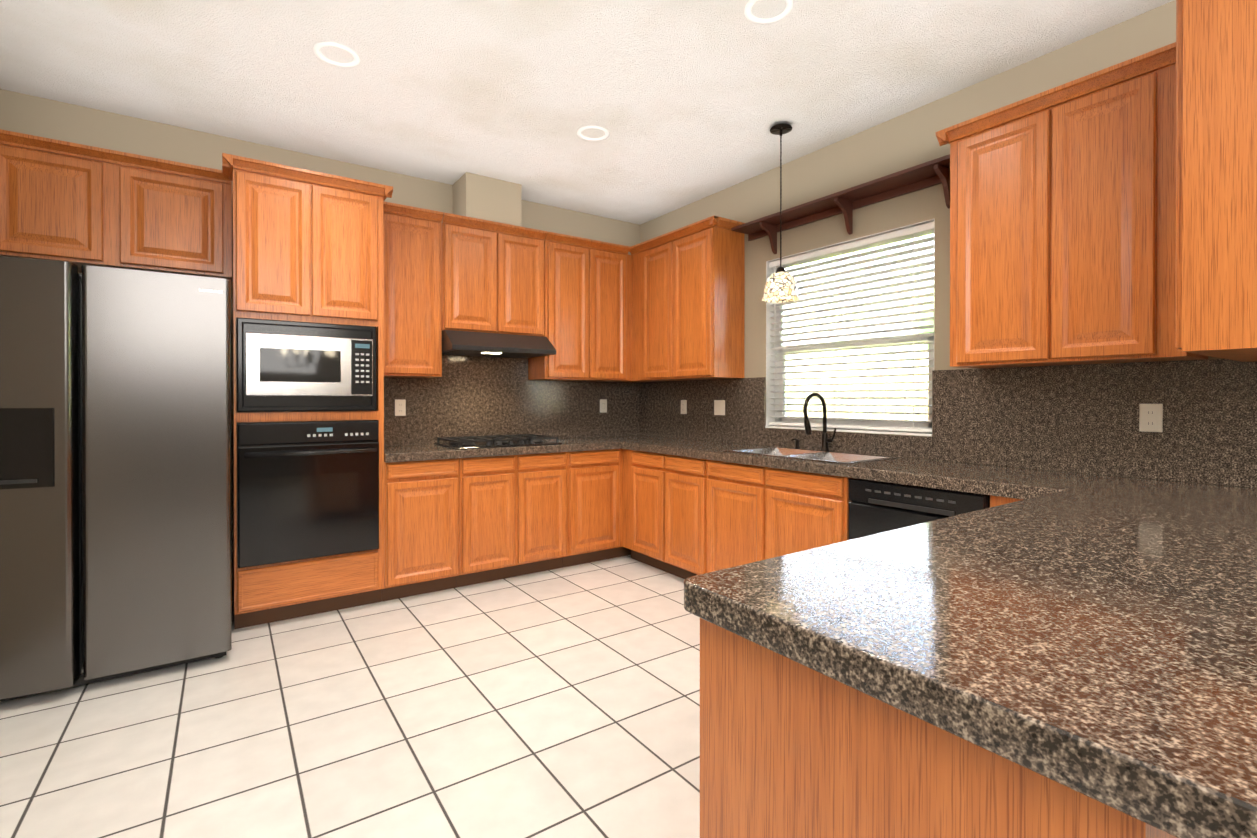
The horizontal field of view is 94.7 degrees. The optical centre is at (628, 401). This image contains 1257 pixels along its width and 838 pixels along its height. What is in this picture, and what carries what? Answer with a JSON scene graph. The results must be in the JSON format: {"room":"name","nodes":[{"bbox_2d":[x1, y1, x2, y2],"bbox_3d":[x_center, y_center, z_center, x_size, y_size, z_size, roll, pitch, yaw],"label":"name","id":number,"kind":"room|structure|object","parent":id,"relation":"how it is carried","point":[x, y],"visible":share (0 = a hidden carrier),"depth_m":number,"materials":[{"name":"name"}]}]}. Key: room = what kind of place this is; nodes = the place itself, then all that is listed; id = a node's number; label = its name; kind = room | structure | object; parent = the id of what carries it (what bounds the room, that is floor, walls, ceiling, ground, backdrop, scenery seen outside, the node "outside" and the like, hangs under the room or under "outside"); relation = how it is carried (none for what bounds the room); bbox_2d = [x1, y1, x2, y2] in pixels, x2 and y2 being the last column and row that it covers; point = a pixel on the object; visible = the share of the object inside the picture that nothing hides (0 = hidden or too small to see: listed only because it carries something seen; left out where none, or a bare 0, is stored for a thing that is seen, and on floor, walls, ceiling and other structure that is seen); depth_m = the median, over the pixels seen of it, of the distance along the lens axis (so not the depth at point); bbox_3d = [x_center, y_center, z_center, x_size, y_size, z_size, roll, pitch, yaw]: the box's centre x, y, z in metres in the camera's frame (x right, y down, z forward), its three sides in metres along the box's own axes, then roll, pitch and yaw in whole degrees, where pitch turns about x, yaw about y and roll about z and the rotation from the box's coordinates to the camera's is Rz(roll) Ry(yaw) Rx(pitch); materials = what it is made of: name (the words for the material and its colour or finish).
{"room":"kitchen","nodes":[
{"label":"kitchen","id":0,"kind":"room"},
{"bbox_2d":[0,89,639,600],"bbox_3d":[-1.622,-0.198,4.212,4.420,2.840,0.160,0,0,-35],"label":"wall","id":1,"kind":"structure","parent":0,"point":[66,121],"depth_m":3.51,"materials":[{"name":"beige paint"}]},
{"bbox_2d":[0,129,231,285],"bbox_3d":[-2.736,-0.993,3.103,1.003,0.580,0.373,0,0,-35],"label":"upper cabinet","id":2,"kind":"object","parent":1,"relation":"attached to","point":[79,205],"visible":0.94,"depth_m":2.98,"materials":[{"name":"brown wood"}]},
{"bbox_2d":[383,202,443,377],"bbox_3d":[-1.536,-0.730,3.956,0.438,1.115,0.348,0,0,-35],"label":"upper cabinet","id":3,"kind":"object","parent":1,"relation":"attached to","point":[412,241],"visible":0.79,"depth_m":3.85,"materials":[{"name":"brown wood"}]},
{"bbox_2d":[453,172,521,226],"bbox_3d":[-1.056,-1.427,4.320,0.420,0.384,0.300,0,0,-35],"label":"chase","id":4,"kind":"object","parent":1,"relation":"in","point":[477,196],"visible":0.79,"depth_m":4.19,"materials":[{"name":"beige paint"}]},
{"bbox_2d":[442,213,546,336],"bbox_3d":[-1.034,-0.891,4.304,0.775,0.795,0.348,0,0,-35],"label":"upper cabinet","id":5,"kind":"object","parent":1,"relation":"attached to","point":[492,277],"visible":0.96,"depth_m":4.16,"materials":[{"name":"brown wood"}]},
{"bbox_2d":[442,330,555,357],"bbox_3d":[-0.989,-0.417,4.242,0.769,0.149,0.506,0,0,-35],"label":"range hood","id":6,"kind":"object","parent":1,"relation":"attached to","point":[466,343],"visible":0.94,"depth_m":4.08,"materials":[{"name":"black metal"}]},
{"bbox_2d":[384,354,639,445],"bbox_3d":[-0.862,-0.022,4.630,2.309,0.654,0.018,0,0,-35],"label":"backsplash","id":7,"kind":"structure","parent":1,"relation":"attached to","point":[473,395],"depth_m":4.52,"materials":[{"name":"brown stone"}]},
{"bbox_2d":[395,400,405,415],"bbox_3d":[-1.612,0.042,4.089,0.072,0.115,0.007,0,0,-35],"label":"electrical outlet","id":8,"kind":"object","parent":7,"relation":"attached to","point":[400,407],"visible":1,"depth_m":4.09,"materials":[{"name":"beige plastic"}]},
{"bbox_2d":[600,399,606,412],"bbox_3d":[-0.219,0.038,5.059,0.072,0.115,0.007,0,0,-35],"label":"electrical outlet","id":9,"kind":"object","parent":7,"relation":"attached to","point":[603,405],"visible":1,"depth_m":5.06,"materials":[{"name":"beige plastic"}]},
{"bbox_2d":[528,232,631,381],"bbox_3d":[-0.378,-0.733,4.761,0.813,1.115,0.348,0,0,-35],"label":"upper cabinet","id":10,"kind":"object","parent":1,"relation":"attached to","point":[588,308],"visible":0.96,"depth_m":4.61,"materials":[{"name":"brown wood"}]},
{"bbox_2d":[0,555,699,837],"bbox_3d":[0.423,1.286,1.280,4.420,0.100,7.320,0,0,-35],"label":"floor","id":11,"kind":"structure","parent":0,"point":[563,702],"depth_m":2.18,"materials":[{"name":"tile"}]},
{"bbox_2d":[0,256,231,701],"bbox_3d":[-2.493,0.325,2.815,0.918,1.807,0.941,0,0,-35],"label":"refrigerator","id":12,"kind":"object","parent":11,"relation":"on","point":[115,472],"visible":1,"depth_m":2.49,"materials":[{"name":"grey metal"}]},
{"bbox_2d":[0,256,80,698],"bbox_3d":[-2.482,0.301,2.333,0.381,1.750,0.117,0,0,-28],"label":"freezer","id":13,"kind":"object","parent":12,"relation":"in","point":[40,464],"depth_m":2.34,"materials":[{"name":"grey metal"}]},
{"bbox_2d":[222,153,392,628],"bbox_3d":[-1.920,-0.030,3.472,0.837,2.510,0.709,0,0,-35],"label":"tall cabinet","id":14,"kind":"object","parent":11,"relation":"on","point":[308,367],"visible":1,"depth_m":3.22,"materials":[{"name":"brown wood"}]},
{"bbox_2d":[237,317,376,411],"bbox_3d":[-1.916,-0.196,3.438,0.686,0.497,0.534,0,0,-35],"label":"microwave","id":15,"kind":"object","parent":14,"relation":"in","point":[285,364],"depth_m":3.21,"materials":[{"name":"silver metal"}]},
{"bbox_2d":[237,420,378,567],"bbox_3d":[-1.905,0.493,3.438,0.699,0.765,0.632,0,0,-35],"label":"wall oven","id":16,"kind":"object","parent":14,"relation":"in","point":[308,491],"depth_m":3.20,"materials":[{"name":"black"}]},
{"bbox_2d":[381,459,459,600],"bbox_3d":[-1.448,0.793,3.854,0.458,0.860,0.627,0,0,-35],"label":"base cabinet","id":17,"kind":"object","parent":11,"relation":"on","point":[421,527],"visible":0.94,"depth_m":3.60,"materials":[{"name":"brown wood"}]},
{"bbox_2d":[456,452,566,587],"bbox_3d":[-0.935,0.792,4.212,0.787,0.860,0.627,0,0,-35],"label":"base cabinet","id":18,"kind":"object","parent":11,"relation":"on","point":[513,515],"visible":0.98,"depth_m":3.94,"materials":[{"name":"brown wood"}]},
{"bbox_2d":[384,437,619,462],"bbox_3d":[-0.940,0.335,4.192,1.680,0.054,0.650,0,0,-35],"label":"countertop","id":19,"kind":"structure","parent":18,"relation":"on","point":[416,452],"depth_m":3.91,"materials":[{"name":"brown stone"}]},
{"bbox_2d":[434,434,561,448],"bbox_3d":[-0.942,0.282,4.182,0.760,0.050,0.520,0,0,-35],"label":"gas cooktop","id":20,"kind":"object","parent":19,"relation":"in","point":[471,442],"visible":1,"depth_m":4.07,"materials":[{"name":"black metal"}]},
{"bbox_2d":[562,449,630,567],"bbox_3d":[-0.162,0.789,4.749,1.089,0.860,0.627,0,0,-35],"label":"base cabinet","id":21,"kind":"object","parent":11,"relation":"on","point":[594,505],"visible":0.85,"depth_m":4.32,"materials":[{"name":"brown wood"}]},
{"bbox_2d":[597,393,1256,504],"bbox_3d":[1.048,0.156,3.392,0.650,0.420,4.232,0,0,-35],"label":"countertop","id":22,"kind":"structure","parent":21,"relation":"on","point":[993,480],"depth_m":2.73,"materials":[{"name":"brown stone"}]},
{"bbox_2d":[792,438,799,448],"bbox_3d":[1.090,0.274,3.774,0.071,0.071,0.039,0,0,-35],"label":"soap dispenser","id":23,"kind":"object","parent":22,"relation":"on","point":[796,440],"depth_m":3.77,"materials":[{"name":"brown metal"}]},
{"bbox_2d":[623,449,707,578],"bbox_3d":[0.470,0.792,4.245,0.627,0.860,0.958,0,0,-35],"label":"base cabinet","id":24,"kind":"object","parent":11,"relation":"on","point":[665,512],"visible":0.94,"depth_m":4.01,"materials":[{"name":"brown wood"}]},
{"bbox_2d":[707,460,848,572],"bbox_3d":[1.033,0.795,3.437,0.627,0.860,1.007,0,0,-35],"label":"base cabinet","id":25,"kind":"object","parent":11,"relation":"on","point":[756,513],"visible":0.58,"depth_m":3.25,"materials":[{"name":"brown wood"}]},
{"bbox_2d":[848,478,989,539],"bbox_3d":[1.484,0.801,2.739,0.590,0.856,0.630,0,0,-35],"label":"dishwasher","id":26,"kind":"object","parent":11,"relation":"on","point":[875,507],"visible":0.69,"depth_m":2.62,"materials":[{"name":"black metal"}]},
{"bbox_2d":[700,618,1176,837],"bbox_3d":[0.495,0.807,0.947,0.461,0.860,0.644,0,0,-35],"label":"base cabinet","id":27,"kind":"object","parent":11,"relation":"on","point":[789,748],"visible":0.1,"depth_m":0.80,"materials":[{"name":"brown wood"}]},
{"bbox_2d":[684,485,1256,837],"bbox_3d":[1.034,0.349,1.262,1.787,0.054,0.750,0,0,-35],"label":"countertop","id":28,"kind":"structure","parent":27,"relation":"on","point":[1094,637],"depth_m":0.83,"materials":[{"name":"brown stone"}]},
{"bbox_2d":[990,495,1022,506],"bbox_3d":[1.779,0.801,2.382,0.607,0.860,0.280,0,0,-35],"label":"cabinet filler","id":29,"kind":"object","parent":11,"relation":"on","point":[996,500],"depth_m":2.29,"materials":[{"name":"brown wood"}]},
{"bbox_2d":[0,0,1173,224],"bbox_3d":[0.423,-1.654,1.266,4.420,0.100,7.320,0,0,-35],"label":"ceiling","id":30,"kind":"structure","parent":0,"point":[684,102],"depth_m":2.84,"materials":[{"name":"white paint"}]},
{"bbox_2d":[313,42,360,67],"bbox_3d":[-1.352,-1.622,2.687,0.196,0.038,0.196,0,0,-35],"label":"recessed light","id":31,"kind":"object","parent":30,"relation":"in","point":[317,47],"visible":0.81,"depth_m":2.68,"materials":[{"name":"white"}]},
{"bbox_2d":[577,125,609,140],"bbox_3d":[-0.211,-1.626,3.481,0.196,0.038,0.196,0,0,-35],"label":"recessed light","id":32,"kind":"object","parent":30,"relation":"in","point":[583,137],"visible":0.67,"depth_m":3.48,"materials":[{"name":"white"}]},
{"bbox_2d":[744,0,793,24],"bbox_3d":[0.573,-1.620,2.365,0.196,0.038,0.196,0,0,-35],"label":"recessed light","id":33,"kind":"object","parent":30,"relation":"in","point":[752,18],"visible":0.56,"depth_m":2.40,"materials":[{"name":"white"}]},
{"bbox_2d":[762,123,799,302],"bbox_3d":[0.891,-1.103,3.385,0.218,1.021,0.218,0,0,-35],"label":"pendant lamp","id":34,"kind":"object","parent":30,"relation":"hanging from","point":[781,285],"visible":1,"depth_m":3.34,"materials":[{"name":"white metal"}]},
{"bbox_2d":[640,0,1256,436],"bbox_3d":[2.171,-0.190,2.490,0.160,2.840,7.000,0,0,-35],"label":"wall","id":35,"kind":"structure","parent":0,"point":[898,143],"depth_m":3.31,"materials":[{"name":"beige paint"}]},
{"bbox_2d":[616,244,643,381],"bbox_3d":[0.106,-0.735,5.027,0.322,1.114,0.465,0,0,-35],"label":"upper cabinet","id":36,"kind":"object","parent":35,"relation":"attached to","point":[634,250],"depth_m":4.84,"materials":[{"name":"brown wood"}]},
{"bbox_2d":[640,232,681,381],"bbox_3d":[0.353,-0.733,4.673,0.322,1.114,0.397,0,0,-35],"label":"upper cabinet","id":37,"kind":"object","parent":35,"relation":"attached to","point":[656,253],"depth_m":4.58,"materials":[{"name":"brown wood"}]},
{"bbox_2d":[672,216,744,379],"bbox_3d":[0.592,-0.731,4.329,0.322,1.114,0.441,0,0,-35],"label":"upper cabinet","id":38,"kind":"object","parent":35,"relation":"attached to","point":[688,290],"depth_m":4.18,"materials":[{"name":"brown wood"}]},
{"bbox_2d":[731,154,949,253],"bbox_3d":[1.235,-1.118,3.522,0.187,0.214,1.512,0,0,-35],"label":"shelf","id":39,"kind":"object","parent":35,"relation":"attached to","point":[848,201],"visible":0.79,"depth_m":3.42,"materials":[{"name":"brown wood"}]},
{"bbox_2d":[765,219,934,435],"bbox_3d":[1.356,-0.400,3.628,0.147,1.170,1.180,0,0,-35],"label":"window","id":40,"kind":"structure","parent":35,"relation":"in","point":[769,370],"depth_m":3.60,"materials":[{"name":"white"}]},
{"bbox_2d":[769,221,933,431],"bbox_3d":[1.340,-0.407,3.616,0.070,1.142,1.164,0,0,-35],"label":"window blinds","id":41,"kind":"object","parent":40,"relation":"attached to","point":[896,236],"visible":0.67,"depth_m":3.52,"materials":[{"name":"white plastic"}]},
{"bbox_2d":[640,359,1256,487],"bbox_3d":[1.307,0.070,3.573,0.018,0.479,4.232,0,0,-35],"label":"backsplash","id":42,"kind":"structure","parent":35,"relation":"attached to","point":[1082,418],"depth_m":2.63,"materials":[{"name":"brown stone"}]},
{"bbox_2d":[681,400,686,413],"bbox_3d":[0.453,0.044,4.771,0.007,0.115,0.072,0,0,-35],"label":"electrical outlet","id":43,"kind":"object","parent":42,"relation":"attached to","point":[683,406],"visible":1,"depth_m":4.76,"materials":[{"name":"beige plastic"}]},
{"bbox_2d":[714,400,724,414],"bbox_3d":[0.692,0.046,4.423,0.013,0.115,0.115,0,0,-35],"label":"outlet","id":44,"kind":"object","parent":42,"relation":"attached to","point":[719,407],"visible":1,"depth_m":4.42,"materials":[{"name":"beige plastic"}]},
{"bbox_2d":[1139,404,1162,431],"bbox_3d":[2.131,0.066,2.362,0.007,0.115,0.072,0,0,-35],"label":"electrical outlet","id":45,"kind":"object","parent":42,"relation":"attached to","point":[1150,417],"visible":1,"depth_m":2.36,"materials":[{"name":"beige plastic"}]},
{"bbox_2d":[936,42,1207,368],"bbox_3d":[1.852,-0.723,2.497,0.348,1.115,0.871,0,0,-35],"label":"upper cabinet","id":46,"kind":"object","parent":35,"relation":"attached to","point":[1062,224],"visible":0.92,"depth_m":2.35,"materials":[{"name":"brown wood"}]},
{"bbox_2d":[1175,0,1256,361],"bbox_3d":[2.027,-0.712,1.778,0.883,1.130,0.412,0,0,-35],"label":"upper cabinet","id":47,"kind":"object","parent":35,"relation":"attached to","point":[1216,201],"visible":1,"depth_m":1.63,"materials":[{"name":"brown wood"}]}
]}

